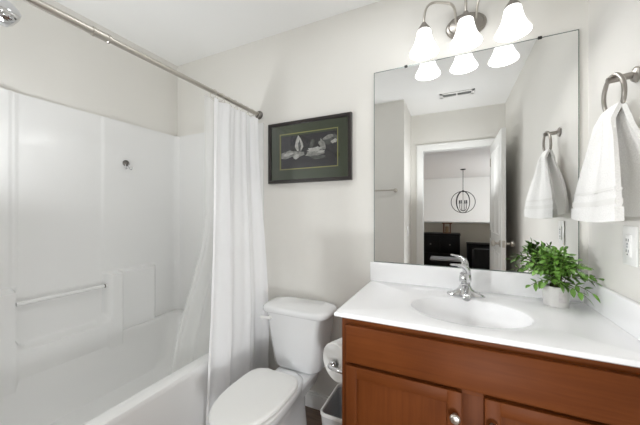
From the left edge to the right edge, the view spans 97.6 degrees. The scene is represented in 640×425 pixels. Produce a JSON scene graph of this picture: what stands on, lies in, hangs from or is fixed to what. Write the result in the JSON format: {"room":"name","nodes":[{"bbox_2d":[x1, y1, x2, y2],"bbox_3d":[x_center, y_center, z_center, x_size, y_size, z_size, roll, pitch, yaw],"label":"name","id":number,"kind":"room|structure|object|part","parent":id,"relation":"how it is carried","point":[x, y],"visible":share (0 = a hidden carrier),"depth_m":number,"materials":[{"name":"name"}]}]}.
{"room":"bathroom","nodes":[
{"label":"bathroom","id":0,"kind":"room"},
{"bbox_2d":[0,0,176,135],"bbox_3d":[-1.700,0.013,1.342,0.100,2.452,2.220,0,0,25],"label":"wall","id":1,"kind":"structure","parent":0,"point":[43,56],"depth_m":1.73,"materials":[{"name":"paint"}]},
{"bbox_2d":[54,0,380,65],"bbox_3d":[-0.460,-1.253,0.813,2.796,0.080,2.320,0,0,25],"label":"ceiling","id":2,"kind":"structure","parent":0,"point":[179,32],"depth_m":1.75,"materials":[{"name":"white paint"}]},
{"bbox_2d":[305,406,321,424],"bbox_3d":[-0.460,1.280,0.813,2.796,0.080,2.320,0,0,25],"label":"floor","id":3,"kind":"structure","parent":0,"point":[313,416],"depth_m":1.70,"materials":[{"name":"wood"}]},
{"bbox_2d":[0,88,263,424],"bbox_3d":[-1.104,0.308,1.448,0.886,1.862,1.518,0,0,25],"label":"shower","id":4,"kind":"object","parent":3,"relation":"on","point":[99,257],"visible":0.73,"depth_m":1.67,"materials":[{"name":"white plastic"}]},
{"bbox_3d":[-1.450,0.183,1.611,0.121,1.612,1.511,0,0,25],"label":"panel","id":5,"kind":"part","parent":4,"relation":"part of","materials":[{"name":"white plastic"}]},
{"bbox_2d":[0,309,208,424],"bbox_3d":[-1.102,1.014,1.449,0.882,0.450,1.508,0,0,25],"label":"bathtub","id":6,"kind":"object","parent":4,"relation":"in","point":[123,376],"depth_m":1.54,"materials":[{"name":"white plastic"}]},
{"bbox_2d":[123,160,132,169],"bbox_3d":[-1.325,-0.328,1.932,0.043,0.069,0.044,0,0,25],"label":"hook","id":7,"kind":"object","parent":4,"relation":"attached to","point":[126,163],"visible":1,"depth_m":1.93,"materials":[{"name":"silver metal"}]},
{"bbox_3d":[-0.802,0.183,2.100,0.871,1.612,0.081,0,0,25],"label":"panel","id":8,"kind":"part","parent":4,"relation":"part of","materials":[{"name":"white plastic"}]},
{"bbox_2d":[208,296,336,424],"bbox_3d":[-0.242,0.895,1.436,0.440,0.689,0.768,0,0,25],"label":"toilet","id":9,"kind":"object","parent":3,"relation":"on","point":[300,328],"visible":0.96,"depth_m":1.54,"materials":[{"name":"white ceramic"}]},
{"bbox_3d":[-0.309,0.847,1.284,0.302,0.025,0.436,0,0,25],"label":"seat lid","id":10,"kind":"part","parent":9,"relation":"part of","materials":[{"name":"white plastic"}]},
{"bbox_3d":[-0.321,0.625,1.667,0.076,0.026,0.030,0,0,4],"label":"flush lever","id":11,"kind":"part","parent":9,"relation":"part of","materials":[{"name":"white plastic"}]},
{"bbox_3d":[-0.307,0.876,1.286,0.298,0.019,0.430,0,0,25],"label":"seat","id":12,"kind":"part","parent":9,"relation":"part of","materials":[{"name":"white plastic"}]},
{"bbox_3d":[-0.253,1.065,1.401,0.278,0.348,0.640,0,0,25],"label":"bowl","id":13,"kind":"part","parent":9,"relation":"part of","materials":[{"name":"white ceramic"}]},
{"bbox_3d":[-0.125,0.571,1.684,0.440,0.041,0.218,0,0,25],"label":"tank lid","id":14,"kind":"part","parent":9,"relation":"part of","materials":[{"name":"white ceramic"}]},
{"bbox_3d":[-0.120,0.758,1.693,0.400,0.334,0.199,0,0,25],"label":"tank","id":15,"kind":"part","parent":9,"relation":"part of","materials":[{"name":"white ceramic"}]},
{"bbox_2d":[320,383,341,424],"bbox_3d":[0.127,1.099,1.432,0.174,0.280,0.268,0,0,25],"label":"waste bin","id":16,"kind":"object","parent":3,"relation":"on","point":[331,411],"visible":0.45,"depth_m":1.47,"materials":[{"name":"grey plastic"}]},
{"bbox_2d":[342,318,639,424],"bbox_3d":[0.615,0.826,1.143,0.929,0.828,0.602,0,0,25],"label":"vanity cabinet","id":17,"kind":"object","parent":3,"relation":"on","point":[392,375],"visible":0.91,"depth_m":0.92,"materials":[{"name":"brown wood"}]},
{"bbox_2d":[327,360,341,373],"bbox_3d":[0.086,0.676,1.264,0.100,0.067,0.238,0,0,13],"label":"toilet paper holder","id":18,"kind":"object","parent":17,"relation":"attached to","point":[332,365],"visible":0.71,"depth_m":1.21,"materials":[{"name":"silver metal"}]},
{"bbox_2d":[323,338,341,382],"bbox_3d":[0.108,0.694,1.326,0.100,0.176,0.176,0,0,-42],"label":"toilet paper roll","id":19,"kind":"object","parent":18,"relation":"on","point":[332,350],"visible":0.45,"depth_m":1.30,"materials":[{"name":"white paper"}]},
{"bbox_3d":[0.285,0.613,1.010,0.318,0.045,0.019,0,0,25],"label":"door rail","id":20,"kind":"part","parent":17,"relation":"part of","materials":[{"name":"brown wood"}]},
{"bbox_3d":[0.287,0.856,1.014,0.326,0.453,0.009,0,0,25],"label":"door","id":21,"kind":"part","parent":17,"relation":"part of","materials":[{"name":"brown wood"}]},
{"bbox_3d":[0.439,0.667,0.910,0.032,0.032,0.031,0,0,25],"label":"knob","id":22,"kind":"part","parent":17,"relation":"part of","materials":[{"name":"silver metal"}]},
{"bbox_3d":[0.510,0.587,0.926,0.834,0.045,0.019,0,0,25],"label":"frame rail","id":23,"kind":"part","parent":17,"relation":"part of","materials":[{"name":"brown wood"}]},
{"bbox_2d":[334,261,639,367],"bbox_3d":[0.607,0.416,1.163,0.960,0.266,0.576,0,0,25],"label":"countertop","id":24,"kind":"structure","parent":17,"relation":"on","point":[415,297],"depth_m":1.12,"materials":[{"name":"stone"}]},
{"bbox_2d":[446,263,484,300],"bbox_3d":[0.660,0.312,1.268,0.162,0.154,0.166,0,0,25],"label":"faucet","id":25,"kind":"object","parent":24,"relation":"on","point":[465,290],"visible":1,"depth_m":1.29,"materials":[{"name":"silver metal"}]},
{"bbox_3d":[0.654,0.264,1.298,0.108,0.059,0.037,0,0,-22],"label":"lever","id":26,"kind":"part","parent":25,"relation":"part of","materials":[{"name":"silver metal"}]},
{"bbox_3d":[0.683,0.367,1.317,0.162,0.044,0.058,0,0,25],"label":"plate","id":27,"kind":"part","parent":25,"relation":"part of","materials":[{"name":"silver metal"}]},
{"bbox_3d":[0.650,0.356,1.248,0.039,0.041,0.122,0,0,25],"label":"spout","id":28,"kind":"part","parent":25,"relation":"part of","materials":[{"name":"silver metal"}]},
{"bbox_2d":[411,297,533,327],"bbox_3d":[0.593,0.472,1.130,0.432,0.154,0.332,0,0,25],"label":"sink basin","id":29,"kind":"object","parent":24,"relation":"in","point":[476,312],"depth_m":1.23,"materials":[{"name":"white ceramic"}]},
{"bbox_2d":[519,241,604,307],"bbox_3d":[0.984,0.255,1.151,0.204,0.269,0.262,0,0,-40],"label":"potted plant","id":30,"kind":"object","parent":24,"relation":"on","point":[556,293],"visible":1,"depth_m":1.15,"materials":[{"name":"green plant"}]},
{"bbox_3d":[0.991,0.347,1.178,0.093,0.084,0.093,0,0,25],"label":"pot","id":31,"kind":"part","parent":30,"relation":"part of","materials":[{"name":"grey ceramic"}]},
{"bbox_3d":[0.510,0.433,0.926,0.834,0.043,0.019,0,0,25],"label":"frame rail","id":32,"kind":"part","parent":17,"relation":"part of","materials":[{"name":"brown wood"}]},
{"bbox_3d":[0.711,0.856,0.815,0.326,0.453,0.009,0,0,25],"label":"door","id":33,"kind":"part","parent":17,"relation":"part of","materials":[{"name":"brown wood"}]},
{"bbox_3d":[0.709,0.613,0.811,0.318,0.045,0.019,0,0,25],"label":"door rail","id":34,"kind":"part","parent":17,"relation":"part of","materials":[{"name":"brown wood"}]},
{"bbox_2d":[177,0,587,395],"bbox_3d":[0.013,0.013,1.817,2.796,2.452,0.100,0,0,25],"label":"wall","id":35,"kind":"structure","parent":0,"point":[319,236],"depth_m":1.73,"materials":[{"name":"paint"}]},
{"bbox_2d":[22,0,262,118],"bbox_3d":[-0.748,-0.682,1.280,0.058,0.058,1.518,0,0,25],"label":"curtain rod","id":36,"kind":"object","parent":35,"relation":"attached to","point":[93,31],"visible":0.97,"depth_m":1.12,"materials":[{"name":"silver metal"}]},
{"bbox_2d":[206,97,268,424],"bbox_3d":[-0.502,0.248,1.673,0.143,1.803,0.562,0,0,25],"label":"shower curtain","id":37,"kind":"object","parent":36,"relation":"hanging from","point":[239,338],"visible":0.91,"depth_m":1.68,"materials":[{"name":"white fabric"}]},
{"bbox_3d":[-0.603,-0.672,1.588,0.051,0.051,0.003,0,0,25],"label":"curtain ring","id":38,"kind":"object","parent":36,"relation":"hanging from","visible":0},
{"bbox_2d":[171,95,213,373],"bbox_3d":[-0.655,0.163,1.733,0.184,1.633,0.502,0,0,25],"label":"curtain liner","id":39,"kind":"object","parent":38,"relation":"hanging from","point":[193,337],"visible":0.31,"depth_m":1.62,"materials":[{"name":"white"}]},
{"bbox_2d":[268,112,351,183],"bbox_3d":[-0.080,-0.396,1.791,0.595,0.402,0.025,0,0,25],"label":"framed picture","id":40,"kind":"object","parent":35,"relation":"attached to","point":[316,149],"visible":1,"depth_m":1.78,"materials":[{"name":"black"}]},
{"bbox_2d":[281,130,336,168],"bbox_3d":[-0.076,-0.402,1.800,0.439,0.278,0.004,0,0,25],"label":"print","id":41,"kind":"object","parent":40,"relation":"attached to","point":[300,149],"depth_m":1.79},
{"bbox_2d":[305,390,328,409],"bbox_3d":[-0.023,1.190,1.771,0.750,0.100,0.014,0,0,25],"label":"baseboard","id":42,"kind":"structure","parent":35,"relation":"attached to","point":[315,400],"depth_m":1.77,"materials":[{"name":"white"}]},
{"bbox_2d":[409,0,532,60],"bbox_3d":[0.691,-0.920,1.333,0.505,0.268,0.200,0,0,25],"label":"vanity light","id":43,"kind":"object","parent":35,"relation":"attached to","point":[464,29],"visible":1,"depth_m":1.32,"materials":[{"name":"white glass"}]},
{"bbox_3d":[0.513,-0.842,1.383,0.139,0.112,0.139,0,0,25],"label":"lamp shade","id":44,"kind":"part","parent":43,"relation":"part of","materials":[{"name":"white glass"}]},
{"bbox_3d":[0.513,-0.846,1.383,0.054,0.079,0.054,0,0,25],"label":"bulb","id":45,"kind":"part","parent":43,"relation":"part of","materials":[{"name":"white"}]},
{"bbox_3d":[0.601,-0.991,1.395,0.188,0.126,0.024,0,0,-10],"label":"arm","id":46,"kind":"part","parent":43,"relation":"part of","materials":[{"name":"silver metal"}]},
{"bbox_3d":[0.678,-0.846,1.305,0.054,0.079,0.054,0,0,25],"label":"bulb","id":47,"kind":"part","parent":43,"relation":"part of","materials":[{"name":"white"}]},
{"bbox_3d":[0.703,-0.991,1.351,0.012,0.126,0.116,0,0,28],"label":"arm","id":48,"kind":"part","parent":43,"relation":"part of","materials":[{"name":"silver metal"}]},
{"bbox_3d":[0.678,-0.842,1.305,0.139,0.112,0.139,0,0,25],"label":"lamp shade","id":49,"kind":"part","parent":43,"relation":"part of","materials":[{"name":"white glass"}]},
{"bbox_3d":[0.802,-0.991,1.301,0.023,0.126,0.180,0,0,-28],"label":"arm","id":50,"kind":"part","parent":43,"relation":"part of","materials":[{"name":"silver metal"}]},
{"bbox_3d":[0.844,-0.846,1.227,0.054,0.079,0.054,0,0,25],"label":"bulb","id":51,"kind":"part","parent":43,"relation":"part of","materials":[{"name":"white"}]},
{"bbox_3d":[0.844,-0.842,1.227,0.139,0.112,0.139,0,0,25],"label":"lamp shade","id":52,"kind":"part","parent":43,"relation":"part of","materials":[{"name":"white glass"}]},
{"bbox_2d":[374,29,578,276],"bbox_3d":[0.723,-0.263,1.421,0.910,1.090,0.012,0,0,25],"label":"wall mirror","id":53,"kind":"object","parent":35,"relation":"attached to","point":[476,153],"visible":0.99,"depth_m":1.39,"materials":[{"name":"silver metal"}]},
{"bbox_2d":[370,261,588,302],"bbox_3d":[0.726,0.337,1.415,0.960,0.107,0.018,0,0,25],"label":"backsplash","id":54,"kind":"structure","parent":35,"relation":"attached to","point":[499,282],"depth_m":1.42,"materials":[{"name":"stone"}]},
{"bbox_2d":[588,0,639,302],"bbox_3d":[0.739,0.013,0.194,0.100,2.452,2.220,0,0,25],"label":"wall","id":55,"kind":"structure","parent":0,"point":[613,25],"depth_m":1.03,"materials":[{"name":"paint"}]},
{"bbox_2d":[601,66,639,115],"bbox_3d":[0.978,-0.389,0.908,0.075,0.154,0.141,0,0,25],"label":"towel ring","id":56,"kind":"object","parent":55,"relation":"attached to","point":[634,75],"visible":0.77,"depth_m":0.89,"materials":[{"name":"silver metal"}]},
{"bbox_2d":[571,102,639,222],"bbox_3d":[0.960,-0.158,0.946,0.116,0.382,0.424,0,0,25],"label":"hand towel","id":57,"kind":"object","parent":56,"relation":"hanging from","point":[608,186],"visible":1,"depth_m":0.88,"materials":[{"name":"fabric"}]},
{"bbox_3d":[0.974,-0.437,0.910,0.067,0.029,0.022,0,0,25],"label":"post","id":58,"kind":"part","parent":56,"relation":"part of","materials":[{"name":"silver metal"}]},
{"bbox_2d":[623,226,637,266],"bbox_3d":[1.021,0.110,0.925,0.012,0.130,0.080,0,0,25],"label":"wall outlet","id":59,"kind":"object","parent":55,"relation":"attached to","point":[630,233],"visible":1,"depth_m":0.91,"materials":[{"name":"white plastic"}]},
{"bbox_2d":[625,234,631,256],"bbox_3d":[1.019,0.110,0.926,0.005,0.072,0.034,0,0,25],"label":"receptacle","id":60,"kind":"object","parent":59,"relation":"attached to","point":[628,237],"depth_m":0.92,"materials":[{"name":"grey plastic"}]},
{"bbox_3d":[-1.232,0.013,0.348,1.595,2.452,0.580,0,0,25],"label":"wall partition","id":61,"kind":"structure","parent":0,"visible":0},
{"bbox_2d":[0,0,21,26],"bbox_3d":[-1.337,-0.837,0.963,0.100,0.180,0.443,0,0,25],"label":"showerhead","id":62,"kind":"object","parent":61,"relation":"attached to","point":[10,15],"visible":1,"depth_m":1.11,"materials":[{"name":"silver metal"}]}
]}

